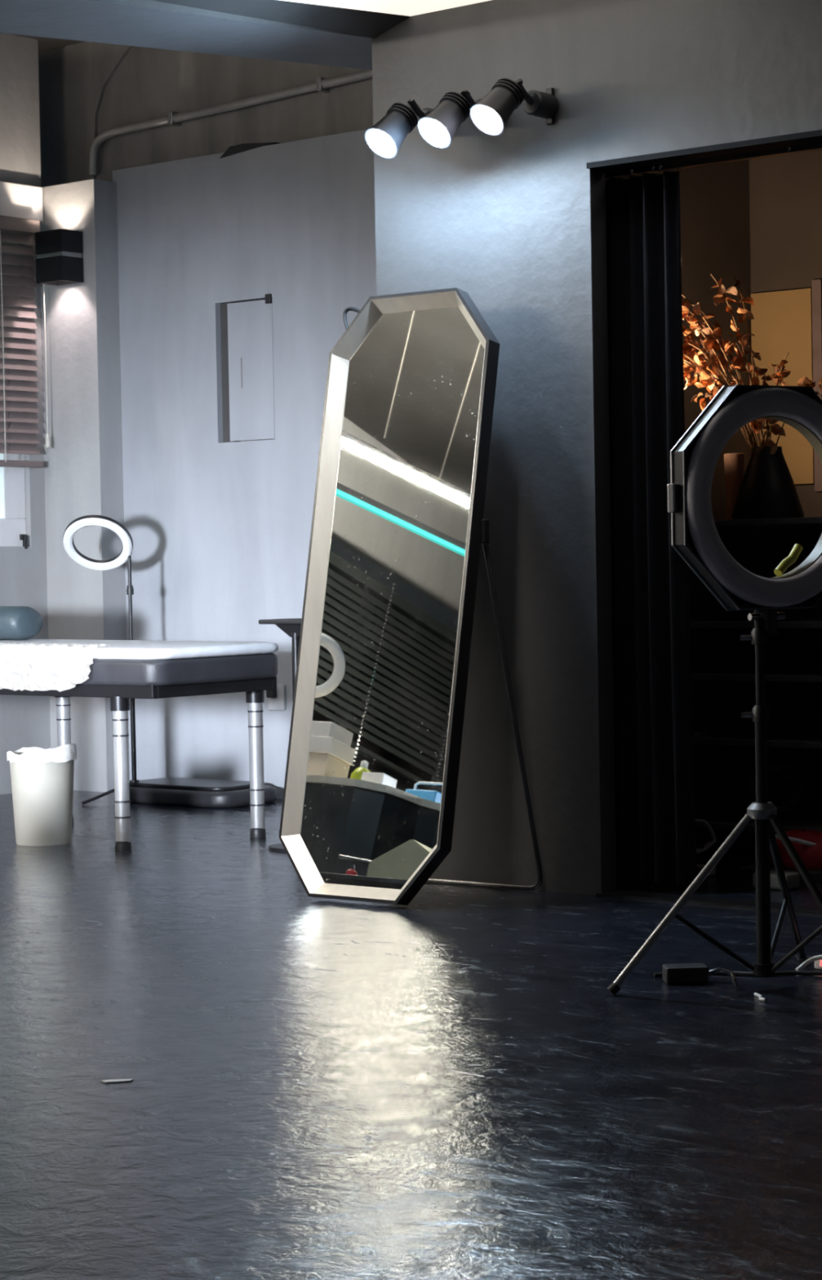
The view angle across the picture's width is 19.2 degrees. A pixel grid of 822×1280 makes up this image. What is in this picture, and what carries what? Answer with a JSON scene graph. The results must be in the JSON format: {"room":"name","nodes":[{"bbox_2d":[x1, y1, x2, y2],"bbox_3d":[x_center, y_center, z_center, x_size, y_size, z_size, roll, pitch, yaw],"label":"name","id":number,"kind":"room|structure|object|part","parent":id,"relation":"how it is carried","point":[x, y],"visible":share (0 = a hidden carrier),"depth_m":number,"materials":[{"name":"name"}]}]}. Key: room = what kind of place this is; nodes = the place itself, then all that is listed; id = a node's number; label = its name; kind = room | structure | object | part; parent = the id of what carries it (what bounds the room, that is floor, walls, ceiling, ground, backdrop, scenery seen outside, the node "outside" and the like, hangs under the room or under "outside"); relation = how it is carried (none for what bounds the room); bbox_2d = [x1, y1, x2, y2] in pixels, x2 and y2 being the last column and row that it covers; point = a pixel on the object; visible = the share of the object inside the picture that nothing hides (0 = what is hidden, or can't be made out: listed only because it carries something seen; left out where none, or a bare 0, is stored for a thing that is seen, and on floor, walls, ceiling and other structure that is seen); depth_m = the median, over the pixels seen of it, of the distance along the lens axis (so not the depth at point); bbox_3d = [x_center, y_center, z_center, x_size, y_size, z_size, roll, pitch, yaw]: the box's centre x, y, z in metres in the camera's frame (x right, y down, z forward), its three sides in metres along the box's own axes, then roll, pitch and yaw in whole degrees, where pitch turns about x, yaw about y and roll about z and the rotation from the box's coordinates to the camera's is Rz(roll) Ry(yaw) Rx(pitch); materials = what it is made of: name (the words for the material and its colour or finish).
{"room":"service shop","nodes":[
{"label":"service shop","id":0,"kind":"room"},
{"bbox_2d":[0,32,50,795],"bbox_3d":[-4.567,-0.839,7.343,0.120,3.350,9.260,0,2,39],"label":"wall","id":1,"kind":"structure","parent":0,"point":[24,720],"depth_m":10.82,"materials":[{"name":"grey paint"}]},
{"bbox_2d":[0,232,27,548],"bbox_3d":[-2.118,-1.182,10.391,0.104,1.595,1.200,0,2,39],"label":"window","id":2,"kind":"structure","parent":1,"relation":"in","point":[12,489],"depth_m":10.81,"materials":[{"name":"white"}]},
{"bbox_3d":[-2.118,-0.458,10.425,0.070,0.125,1.200,0,2,39],"label":"frame","id":3,"kind":"part","parent":2,"relation":"part of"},
{"bbox_3d":[-1.723,-0.438,10.837,0.034,0.065,0.015,0,2,39],"label":"handle","id":4,"kind":"part","parent":2,"relation":"part of","materials":[{"name":"black plastic"}]},
{"bbox_2d":[0,215,50,467],"bbox_3d":[-2.016,-1.290,10.348,0.084,1.090,1.215,0,2,39],"label":"blind","id":5,"kind":"object","parent":2,"relation":"attached to","point":[14,441],"visible":1,"depth_m":10.72,"materials":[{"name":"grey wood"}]},
{"bbox_3d":[-1.780,-1.298,10.621,0.006,1.040,0.004,0,2,39],"label":"ladder cord","id":6,"kind":"part","parent":5,"relation":"part of","materials":[{"name":"white fabric"}]},
{"bbox_3d":[-2.025,-0.759,10.367,0.050,0.028,1.197,0,2,39],"label":"rail","id":7,"kind":"part","parent":5,"relation":"part of","materials":[{"name":"brown wood"}]},
{"bbox_3d":[-1.620,-1.318,10.794,0.021,0.936,0.022,0,2,39],"label":"pull cord","id":8,"kind":"part","parent":5,"relation":"part of","materials":[{"name":"white plastic"}]},
{"bbox_2d":[0,181,43,222],"bbox_3d":[-2.093,-1.918,10.392,0.135,0.155,1.286,0,2,39],"label":"trim","id":9,"kind":"structure","parent":1,"relation":"attached to","point":[16,200],"depth_m":10.75,"materials":[{"name":"white paint"}]},
{"bbox_2d":[9,33,85,53],"bbox_3d":[-0.630,-2.537,4.406,10.280,0.080,9.900,0,2,39],"label":"ceiling","id":10,"kind":"structure","parent":0,"point":[44,44],"depth_m":10.94,"materials":[{"name":"paint"}]},
{"bbox_2d":[0,0,373,70],"bbox_3d":[-0.581,-2.221,7.418,3.049,0.740,0.574,-2,2,-30],"label":"beam","id":11,"kind":"structure","parent":10,"relation":"attached to","point":[87,20],"depth_m":7.41,"materials":[{"name":"grey paint"}]},
{"bbox_2d":[40,178,129,791],"bbox_3d":[-1.484,-0.677,10.926,0.475,2.690,0.210,0,2,39],"label":"pillar","id":12,"kind":"structure","parent":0,"point":[83,467],"depth_m":10.77,"materials":[{"name":"grey paint"}]},
{"bbox_2d":[35,228,83,285],"bbox_3d":[-1.544,-1.682,10.707,0.164,0.223,0.135,0,2,39],"label":"wall sconce","id":13,"kind":"object","parent":12,"relation":"attached to","point":[59,251],"visible":1,"depth_m":10.66,"materials":[{"name":"black metal"}]},
{"bbox_2d":[38,45,373,441],"bbox_3d":[-0.307,-1.006,10.158,3.630,3.350,0.080,0,2,39],"label":"wall","id":14,"kind":"structure","parent":0,"point":[148,83],"depth_m":10.56,"materials":[{"name":"concrete"}]},
{"bbox_2d":[65,41,133,182],"bbox_3d":[-1.362,-2.354,10.877,0.490,0.660,0.017,0,2,39],"label":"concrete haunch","id":15,"kind":"object","parent":14,"relation":"attached to","point":[90,66],"visible":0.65,"depth_m":10.95,"materials":[{"name":"grey concrete"}]},
{"bbox_2d":[88,69,372,175],"bbox_3d":[-0.331,-2.209,10.032,2.824,0.273,0.059,0,2,39],"label":"conduit","id":16,"kind":"object","parent":14,"relation":"attached to","point":[322,84],"visible":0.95,"depth_m":10.38,"materials":[{"name":"metal"}]},
{"bbox_2d":[112,128,376,799],"bbox_3d":[-0.121,-0.699,9.928,2.950,2.745,0.070,0,2,39],"label":"wall","id":17,"kind":"structure","parent":0,"point":[220,531],"depth_m":10.43,"materials":[{"name":"white paint"}]},
{"bbox_2d":[220,293,275,442],"bbox_3d":[-0.696,-1.150,10.343,0.064,0.609,0.331,-3,2,-41],"label":"hatch","id":18,"kind":"object","parent":17,"relation":"attached to","point":[246,327],"visible":1,"depth_m":10.32,"materials":[{"name":"metal"}]},
{"bbox_2d":[219,142,279,158],"bbox_3d":[-0.672,-2.074,10.293,0.320,0.046,0.060,0,2,39],"label":"trim","id":19,"kind":"structure","parent":17,"relation":"on","point":[237,148],"depth_m":10.29,"materials":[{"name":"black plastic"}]},
{"bbox_2d":[266,684,286,710],"bbox_3d":[-0.575,0.242,10.256,0.090,0.110,0.050,0,2,39],"label":"wall socket","id":20,"kind":"object","parent":17,"relation":"attached to","point":[276,698],"visible":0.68,"depth_m":10.25,"materials":[{"name":"white plastic"}]},
{"bbox_2d":[91,0,409,38],"bbox_3d":[1.742,-1.891,4.976,7.075,0.145,1.700,0,2,39],"label":"ceiling","id":21,"kind":"structure","parent":0,"point":[354,22],"depth_m":7.30,"materials":[{"name":"paint"}]},
{"bbox_2d":[280,0,489,16],"bbox_3d":[-0.158,-1.899,6.748,1.552,0.029,1.297,0,2,39],"label":"ceiling light panel","id":22,"kind":"object","parent":21,"relation":"attached to","point":[404,7],"visible":1,"depth_m":7.30,"materials":[{"name":"white plastic"}]},
{"bbox_2d":[0,790,821,1279],"bbox_3d":[-0.567,0.891,4.513,10.280,0.080,9.900,0,2,39],"label":"floor","id":23,"kind":"structure","parent":0,"point":[449,1083],"depth_m":4.70,"materials":[{"name":"grey concrete"}]},
{"bbox_2d":[6,742,76,845],"bbox_3d":[-1.329,0.552,8.784,0.252,0.360,0.252,0,2,39],"label":"waste bin","id":24,"kind":"object","parent":23,"relation":"on","point":[42,780],"visible":1,"depth_m":8.69,"materials":[{"name":"beige plastic"}]},
{"bbox_2d":[62,515,138,804],"bbox_3d":[-1.234,0.079,10.242,0.381,1.210,0.424,-2,2,-31],"label":"ring light","id":25,"kind":"object","parent":23,"relation":"on","point":[77,524],"visible":0.83,"depth_m":10.26,"materials":[{"name":"white plastic"}]},
{"bbox_3d":[-1.275,0.643,10.228,0.234,0.086,0.014,-2,2,-31],"label":"leg","id":26,"kind":"part","parent":25,"relation":"part of","materials":[{"name":"black metal"}]},
{"bbox_2d":[100,1079,133,1083],"bbox_3d":[-0.563,0.845,4.666,0.064,0.002,0.020,-1,2,-11],"label":"paper scrap","id":27,"kind":"object","parent":23,"relation":"on","point":[111,1080],"visible":1,"depth_m":4.66,"materials":[{"name":"white paper"}]},
{"bbox_2d":[0,653,277,851],"bbox_3d":[-1.400,0.387,9.174,1.900,0.668,0.670,0,2,39],"label":"massage table","id":28,"kind":"object","parent":23,"relation":"on","point":[119,681],"visible":0.84,"depth_m":8.50,"materials":[{"name":"grey leather"}]},
{"bbox_3d":[-1.347,0.426,9.466,0.051,0.500,0.052,0,2,39],"label":"leg","id":29,"kind":"part","parent":28,"relation":"part of","materials":[{"name":"silver metal"}]},
{"bbox_2d":[110,696,129,711],"bbox_3d":[-1.013,0.220,8.480,0.067,0.050,0.068,0,2,39],"label":"socket","id":30,"kind":"object","parent":28,"relation":"attached to","point":[117,703],"depth_m":8.45,"materials":[{"name":"silver metal"}]},
{"bbox_3d":[-1.009,0.450,8.487,0.051,0.500,0.052,0,2,39],"label":"leg","id":31,"kind":"part","parent":28,"relation":"part of","materials":[{"name":"silver metal"}]},
{"bbox_3d":[-1.397,0.161,9.161,1.820,0.050,0.640,0,2,39],"label":"under frame","id":32,"kind":"part","parent":28,"relation":"part of","materials":[{"name":"black metal"}]},
{"bbox_2d":[0,639,278,659],"bbox_3d":[-1.397,0.030,9.165,1.894,0.046,0.662,0,2,39],"label":"mattress","id":33,"kind":"object","parent":28,"relation":"on","point":[120,649],"visible":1,"depth_m":8.60,"materials":[{"name":"white fabric"}]},
{"bbox_2d":[0,605,43,639],"bbox_3d":[-1.710,-0.068,9.630,0.603,0.134,0.175,0,2,39],"label":"bolster pillow","id":34,"kind":"object","parent":33,"relation":"on","point":[16,623],"visible":1,"depth_m":9.43,"materials":[{"name":"fabric"}]},
{"bbox_2d":[0,642,112,691],"bbox_3d":[-1.387,0.095,8.760,0.790,0.171,0.129,0,2,39],"label":"blanket","id":35,"kind":"object","parent":33,"relation":"on","point":[24,666],"visible":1,"depth_m":8.63,"materials":[{"name":"white fabric"}]},
{"bbox_2d":[75,653,277,685],"bbox_3d":[-1.406,0.098,9.165,1.900,0.090,0.670,0,2,39],"label":"cushion","id":36,"kind":"object","parent":28,"relation":"on","point":[255,669],"depth_m":8.49,"materials":[{"name":"grey leather"}]},
{"bbox_2d":[245,690,264,702],"bbox_3d":[-0.565,0.201,8.832,0.067,0.050,0.068,0,2,39],"label":"socket","id":37,"kind":"object","parent":28,"relation":"attached to","point":[255,696],"depth_m":8.80,"materials":[{"name":"silver metal"}]},
{"bbox_3d":[-0.561,0.431,8.839,0.051,0.500,0.052,0,2,39],"label":"leg","id":38,"kind":"part","parent":28,"relation":"part of","materials":[{"name":"silver metal"}]},
{"bbox_2d":[114,777,276,808],"bbox_3d":[-0.909,0.638,10.233,0.690,0.081,0.370,0,2,39],"label":"tray","id":39,"kind":"object","parent":23,"relation":"on","point":[175,791],"visible":0.71,"depth_m":10.07,"materials":[{"name":"black plastic"}]},
{"bbox_3d":[-0.910,0.605,10.232,0.570,0.016,0.290,0,2,39],"label":"tray lid","id":40,"kind":"part","parent":39,"relation":"part of","materials":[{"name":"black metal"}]},
{"bbox_2d":[257,617,302,852],"bbox_3d":[-0.381,0.326,8.447,0.250,0.798,0.220,0,2,39],"label":"stand","id":41,"kind":"object","parent":23,"relation":"on","point":[291,626],"visible":0.3,"depth_m":8.43,"materials":[{"name":"black plastic"}]},
{"bbox_2d":[279,287,542,905],"bbox_3d":[-0.029,-0.138,7.201,0.638,1.788,0.526,0,2,39],"label":"floor mirror","id":42,"kind":"object","parent":23,"relation":"on","point":[399,528],"visible":1,"depth_m":7.17,"materials":[{"name":"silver metal"}]},
{"bbox_3d":[-0.328,0.671,7.193,0.056,0.176,0.156,-3,2,-40],"label":"frame rail","id":43,"kind":"part","parent":42,"relation":"part of","materials":[{"name":"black metal"}]},
{"bbox_3d":[-0.300,-0.139,7.333,0.010,1.460,0.338,0,2,37],"label":"frame rail","id":44,"kind":"part","parent":42,"relation":"part of","materials":[{"name":"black metal"}]},
{"bbox_3d":[-0.168,-0.948,7.393,0.156,0.176,0.056,0,2,24],"label":"frame rail","id":45,"kind":"part","parent":42,"relation":"part of","materials":[{"name":"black metal"}]},
{"bbox_3d":[-0.155,0.750,7.046,0.323,0.020,0.056,0,2,37],"label":"frame rail","id":46,"kind":"part","parent":42,"relation":"part of","materials":[{"name":"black metal"}]},
{"bbox_2d":[299,306,484,889],"bbox_3d":[-0.056,-0.135,7.170,0.580,1.755,0.356,0,2,39],"label":"mirror glass","id":47,"kind":"object","parent":42,"relation":"attached to","point":[397,534],"depth_m":7.16,"materials":[{"name":"silver"}]},
{"bbox_3d":[0.021,-1.026,7.266,0.323,0.020,0.056,0,2,37],"label":"frame rail","id":48,"kind":"part","parent":42,"relation":"part of","materials":[{"name":"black metal"}]},
{"bbox_3d":[0.034,0.673,6.919,0.156,0.176,0.056,0,2,24],"label":"frame rail","id":49,"kind":"part","parent":42,"relation":"part of","materials":[{"name":"black metal"}]},
{"bbox_3d":[0.166,-0.137,6.979,0.010,1.460,0.338,0,2,37],"label":"frame rail","id":50,"kind":"part","parent":42,"relation":"part of","materials":[{"name":"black metal"}]},
{"bbox_3d":[0.194,-0.946,7.118,0.056,0.176,0.156,-3,2,-40],"label":"frame rail","id":51,"kind":"part","parent":42,"relation":"part of","materials":[{"name":"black metal"}]},
{"bbox_2d":[662,963,739,990],"bbox_3d":[0.678,0.773,5.618,0.209,0.040,0.102,0,2,30],"label":"power adapter","id":52,"kind":"object","parent":23,"relation":"on","point":[682,973],"visible":1,"depth_m":5.61,"materials":[{"name":"black plastic"}]},
{"bbox_2d":[695,818,716,854],"bbox_3d":[0.905,0.627,7.757,0.138,0.108,0.090,-1,2,8],"label":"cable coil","id":53,"kind":"object","parent":23,"relation":"on","point":[708,846],"visible":0.46,"depth_m":7.74,"materials":[{"name":"black rubber"}]},
{"bbox_2d":[697,864,715,875],"bbox_3d":[0.899,0.714,7.553,0.080,0.029,0.050,0,2,39],"label":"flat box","id":54,"kind":"object","parent":23,"relation":"on","point":[700,867],"visible":0.26,"depth_m":7.53,"materials":[{"name":"black"}]},
{"bbox_2d":[606,384,821,995],"bbox_3d":[0.854,0.110,5.519,0.613,1.368,0.615,0,2,39],"label":"ring light","id":55,"kind":"object","parent":23,"relation":"on","point":[695,537],"visible":1,"depth_m":5.47,"materials":[{"name":"black metal"}]},
{"bbox_3d":[0.580,-0.313,5.379,0.018,0.064,0.024,0,2,39],"label":"knob","id":56,"kind":"part","parent":55,"relation":"part of","materials":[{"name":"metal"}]},
{"bbox_3d":[0.610,0.595,5.505,0.337,0.395,0.019,-1,2,-7],"label":"leg","id":57,"kind":"part","parent":55,"relation":"part of","materials":[{"name":"metal"}]},
{"bbox_3d":[0.801,-0.321,5.509,0.479,0.479,0.006,-2,2,-29],"label":"plate","id":58,"kind":"part","parent":55,"relation":"part of","materials":[{"name":"black plastic"}]},
{"bbox_3d":[0.806,-0.053,5.522,0.095,0.016,0.016,-2,2,-29],"label":"tilt knob","id":59,"kind":"part","parent":55,"relation":"part of","materials":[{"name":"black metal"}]},
{"bbox_3d":[0.875,0.584,5.703,0.019,0.395,0.337,0,2,23],"label":"leg","id":60,"kind":"part","parent":55,"relation":"part of","materials":[{"name":"black metal"}]},
{"bbox_3d":[0.914,0.593,5.375,0.019,0.395,0.337,-2,2,-37],"label":"leg","id":61,"kind":"part","parent":55,"relation":"part of","materials":[{"name":"black metal"}]},
{"bbox_2d":[653,970,821,977],"bbox_3d":[0.861,0.782,5.694,0.586,0.010,0.049,-1,2,8],"label":"cable","id":62,"kind":"object","parent":23,"relation":"on","point":[793,972],"visible":0.58,"depth_m":5.70,"materials":[{"name":"black plastic"}]},
{"bbox_2d":[688,516,821,848],"bbox_3d":[1.238,0.159,7.917,0.790,1.105,0.320,0,2,39],"label":"cabinet","id":63,"kind":"object","parent":23,"relation":"on","point":[723,677],"depth_m":8.13,"materials":[{"name":"black wood"}]},
{"bbox_3d":[0.936,0.157,8.157,0.020,1.105,0.320,0,2,39],"label":"panel","id":64,"kind":"part","parent":63,"relation":"part of","materials":[{"name":"black wood"}]},
{"bbox_2d":[724,453,744,519],"bbox_3d":[1.075,-0.508,8.093,0.067,0.222,0.068,0,2,39],"label":"paper roll","id":65,"kind":"object","parent":63,"relation":"on","point":[734,463],"visible":0.68,"depth_m":8.07,"materials":[{"name":"brown paper"}]},
{"bbox_2d":[731,446,804,519],"bbox_3d":[1.163,-0.512,7.946,0.236,0.235,0.236,0,2,39],"label":"vase","id":66,"kind":"object","parent":63,"relation":"on","point":[767,489],"visible":0.91,"depth_m":7.88,"materials":[{"name":"black ceramic"}]},
{"bbox_2d":[680,248,821,454],"bbox_3d":[1.061,-0.930,7.965,0.594,0.835,0.305,0,2,39],"label":"dried branches","id":67,"kind":"object","parent":66,"relation":"in","point":[699,364],"visible":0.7,"depth_m":7.98,"materials":[{"name":"orange plant"}]},
{"bbox_3d":[0.996,-0.740,7.979,0.285,0.456,0.147,0,2,39],"label":"stem","id":68,"kind":"part","parent":67,"relation":"part of","materials":[{"name":"brown plant"}]},
{"bbox_3d":[0.979,-0.795,7.999,0.348,0.567,0.099,0,2,39],"label":"stem","id":69,"kind":"part","parent":67,"relation":"part of","materials":[{"name":"brown plant"}]},
{"bbox_3d":[0.986,-0.748,7.990,0.306,0.472,0.130,0,2,39],"label":"stem","id":70,"kind":"part","parent":67,"relation":"part of","materials":[{"name":"brown plant"}]},
{"bbox_3d":[0.999,-0.728,7.979,0.276,0.432,0.114,0,2,39],"label":"stem","id":71,"kind":"part","parent":67,"relation":"part of","materials":[{"name":"orange plant"}]},
{"bbox_3d":[0.984,-0.736,7.973,0.335,0.450,0.152,0,2,39],"label":"stem","id":72,"kind":"part","parent":67,"relation":"part of","materials":[{"name":"orange plant"}]},
{"bbox_3d":[1.009,-0.835,7.957,0.276,0.647,0.136,0,2,39],"label":"stem","id":73,"kind":"part","parent":67,"relation":"part of","materials":[{"name":"brown plant"}]},
{"bbox_3d":[0.984,-0.827,7.978,0.300,0.630,0.160,0,2,39],"label":"stem","id":74,"kind":"part","parent":67,"relation":"part of","materials":[{"name":"brown plant"}]},
{"bbox_3d":[0.971,-0.848,8.006,0.350,0.672,0.124,0,2,39],"label":"stem","id":75,"kind":"part","parent":67,"relation":"part of","materials":[{"name":"brown plant"}]},
{"bbox_3d":[1.030,-0.741,7.946,0.182,0.460,0.174,0,2,39],"label":"stem","id":76,"kind":"part","parent":67,"relation":"part of","materials":[{"name":"brown plant"}]},
{"bbox_3d":[1.028,-0.823,8.060,0.350,0.615,0.028,0,2,39],"label":"stem","id":77,"kind":"part","parent":67,"relation":"part of","materials":[{"name":"brown plant"}]},
{"bbox_3d":[1.050,-0.820,8.028,0.288,0.610,0.014,0,2,39],"label":"stem","id":78,"kind":"part","parent":67,"relation":"part of","materials":[{"name":"brown plant"}]},
{"bbox_3d":[1.034,-0.801,8.041,0.324,0.573,0.035,0,2,39],"label":"stem","id":79,"kind":"part","parent":67,"relation":"part of","materials":[{"name":"brown plant"}]},
{"bbox_3d":[1.066,-0.759,8.016,0.277,0.490,0.005,0,2,38],"label":"stem","id":80,"kind":"part","parent":67,"relation":"part of","materials":[{"name":"brown plant"}]},
{"bbox_3d":[1.034,-0.741,8.040,0.338,0.453,0.006,1,2,42],"label":"stem","id":81,"kind":"part","parent":67,"relation":"part of","materials":[{"name":"orange plant"}]},
{"bbox_3d":[1.075,-0.792,8.033,0.007,0.554,0.299,-2,2,-37],"label":"stem","id":82,"kind":"part","parent":67,"relation":"part of","materials":[{"name":"brown plant"}]},
{"bbox_3d":[1.074,-0.854,7.944,0.151,0.684,0.113,0,2,39],"label":"stem","id":83,"kind":"part","parent":67,"relation":"part of","materials":[{"name":"brown plant"}]},
{"bbox_3d":[1.109,-0.761,7.969,0.137,0.495,0.006,0,2,26],"label":"stem","id":84,"kind":"part","parent":67,"relation":"part of","materials":[{"name":"brown plant"}]},
{"bbox_3d":[1.112,-0.860,8.011,0.010,0.690,0.184,-2,2,-18],"label":"stem","id":85,"kind":"part","parent":67,"relation":"part of","materials":[{"name":"brown plant"}]},
{"bbox_3d":[1.145,-0.763,8.013,0.012,0.495,0.170,-2,2,-26],"label":"stem","id":86,"kind":"part","parent":67,"relation":"part of","materials":[{"name":"brown plant"}]},
{"bbox_3d":[1.114,-0.655,7.924,0.098,0.284,0.010,-1,2,-2],"label":"stem","id":87,"kind":"part","parent":67,"relation":"part of","materials":[{"name":"brown plant"}]},
{"bbox_3d":[1.155,-0.631,7.897,0.007,0.238,0.110,-1,2,-5],"label":"stem","id":88,"kind":"part","parent":67,"relation":"part of","materials":[{"name":"brown plant"}]},
{"bbox_3d":[1.165,-0.699,7.971,0.006,0.367,0.076,-1,2,-2],"label":"stem","id":89,"kind":"part","parent":67,"relation":"part of","materials":[{"name":"brown plant"}]},
{"bbox_3d":[1.176,-0.674,7.899,0.005,0.324,0.109,-2,2,-17],"label":"stem","id":90,"kind":"part","parent":67,"relation":"part of","materials":[{"name":"brown plant"}]},
{"bbox_3d":[1.182,-0.722,7.905,0.108,0.417,0.012,0,2,39],"label":"stem","id":91,"kind":"part","parent":67,"relation":"part of","materials":[{"name":"brown plant"}]},
{"bbox_3d":[1.232,-0.674,7.900,0.175,0.320,0.005,0,2,31],"label":"stem","id":92,"kind":"part","parent":67,"relation":"part of","materials":[{"name":"brown plant"}]},
{"bbox_3d":[1.184,0.488,7.905,0.164,0.158,0.069,-1,2,6],"label":"cable coil","id":93,"kind":"part","parent":63,"relation":"part of","materials":[{"name":"black"}]},
{"bbox_2d":[753,992,766,1001],"bbox_3d":[0.775,0.794,5.414,0.015,0.008,0.077,-1,2,-5],"label":"cable","id":94,"kind":"object","parent":23,"relation":"on","point":[759,996],"visible":1,"depth_m":5.40,"materials":[{"name":"white plastic"}]},
{"bbox_2d":[752,871,799,889],"bbox_3d":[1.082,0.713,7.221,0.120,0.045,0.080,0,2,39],"label":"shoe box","id":95,"kind":"object","parent":23,"relation":"on","point":[793,878],"visible":0.54,"depth_m":7.18,"materials":[{"name":"black cardboard"}]},
{"bbox_2d":[795,955,821,970],"bbox_3d":[0.986,0.764,5.715,0.090,0.042,0.152,-2,2,-35],"label":"cable","id":96,"kind":"object","parent":23,"relation":"on","point":[814,958],"visible":1,"depth_m":5.76,"materials":[{"name":"white plastic"}]},
{"bbox_2d":[813,960,821,969],"bbox_3d":[0.993,0.766,5.782,0.065,0.031,0.039,0,2,39],"label":"plug","id":97,"kind":"object","parent":23,"relation":"on","point":[818,964],"visible":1,"depth_m":5.78,"materials":[{"name":"white plastic"}]},
{"bbox_3d":[1.243,0.710,7.503,0.380,0.028,0.280,0,2,39],"label":"crate","id":98,"kind":"object","parent":23,"relation":"on","visible":0},
{"bbox_2d":[769,828,821,869],"bbox_3d":[1.218,0.642,7.515,0.288,0.117,0.258,-1,2,4],"label":"bag","id":99,"kind":"object","parent":98,"relation":"on","point":[807,843],"visible":0.56,"depth_m":7.43,"materials":[{"name":"fabric"}]},
{"bbox_3d":[1.142,0.617,7.449,0.183,0.052,0.090,0,2,39],"label":"bag handle","id":100,"kind":"part","parent":99,"relation":"part of","materials":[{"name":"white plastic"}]},
{"bbox_2d":[371,0,821,895],"bbox_3d":[3.037,-0.945,6.227,6.600,3.350,1.800,0,2,39],"label":"wall","id":101,"kind":"structure","parent":0,"point":[513,220],"depth_m":7.19,"materials":[{"name":"grey paint"}]},
{"bbox_2d":[364,98,433,159],"bbox_3d":[-0.009,-1.524,7.282,0.115,0.185,0.310,1,2,44],"label":"wall spotlight","id":102,"kind":"object","parent":101,"relation":"attached to","point":[387,135],"visible":0.84,"depth_m":7.21,"materials":[{"name":"black metal"}]},
{"bbox_3d":[0.021,-1.584,7.284,0.076,0.067,0.023,-3,2,-42],"label":"swivel arm","id":103,"kind":"part","parent":102,"relation":"part of","materials":[{"name":"black metal"}]},
{"bbox_2d":[417,89,481,148],"bbox_3d":[0.147,-1.525,7.158,0.115,0.178,0.310,1,2,44],"label":"wall spotlight","id":104,"kind":"object","parent":101,"relation":"attached to","point":[438,127],"visible":0.8,"depth_m":7.08,"materials":[{"name":"black metal"}]},
{"bbox_3d":[0.177,-1.582,7.159,0.077,0.066,0.023,-3,2,-42],"label":"swivel arm","id":105,"kind":"part","parent":104,"relation":"part of","materials":[{"name":"black metal"}]},
{"bbox_2d":[469,77,559,136],"bbox_3d":[0.296,-1.535,7.038,0.119,0.173,0.310,1,2,43],"label":"wall spotlight","id":106,"kind":"object","parent":101,"relation":"attached to","point":[491,115],"visible":1,"depth_m":6.98,"materials":[{"name":"black metal"}]},
{"bbox_3d":[0.326,-1.585,7.039,0.078,0.074,0.023,-3,2,-42],"label":"swivel arm","id":107,"kind":"part","parent":106,"relation":"part of","materials":[{"name":"black metal"}]},
{"bbox_3d":[0.408,-1.563,7.134,0.024,0.106,0.014,0,2,39],"label":"wall plate","id":108,"kind":"part","parent":106,"relation":"part of","materials":[{"name":"black metal"}]},
{"bbox_2d":[586,129,821,172],"bbox_3d":[1.300,-1.373,6.492,1.950,0.016,0.092,0,2,39],"label":"trim","id":109,"kind":"structure","parent":101,"relation":"attached to","point":[812,136],"depth_m":6.83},
{"bbox_2d":[595,888,821,915],"bbox_3d":[1.337,0.748,6.559,1.955,0.008,0.100,0,2,39],"label":"trim","id":110,"kind":"structure","parent":101,"relation":"attached to","point":[695,900],"depth_m":6.93,"materials":[{"name":"black metal"}]},
{"bbox_2d":[604,142,821,884],"bbox_3d":[1.327,-0.335,6.686,2.040,2.105,0.086,0,2,39],"label":"curtain","id":111,"kind":"object","parent":101,"relation":"hanging from","point":[655,836],"visible":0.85,"depth_m":7.18,"materials":[{"name":"black fabric"}]},
{"bbox_2d":[605,150,821,519],"bbox_3d":[1.917,-0.587,7.424,3.240,2.600,2.070,0,2,39],"label":"wall","id":112,"kind":"structure","parent":0,"point":[757,222],"depth_m":9.01,"materials":[{"name":"paint"}]},
{"bbox_2d":[751,279,821,491],"bbox_3d":[1.399,-0.938,9.054,0.295,0.780,0.017,0,2,39],"label":"board","id":113,"kind":"object","parent":112,"relation":"attached to","point":[784,322],"visible":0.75,"depth_m":9.03,"materials":[{"name":"beige wood"}]}
]}

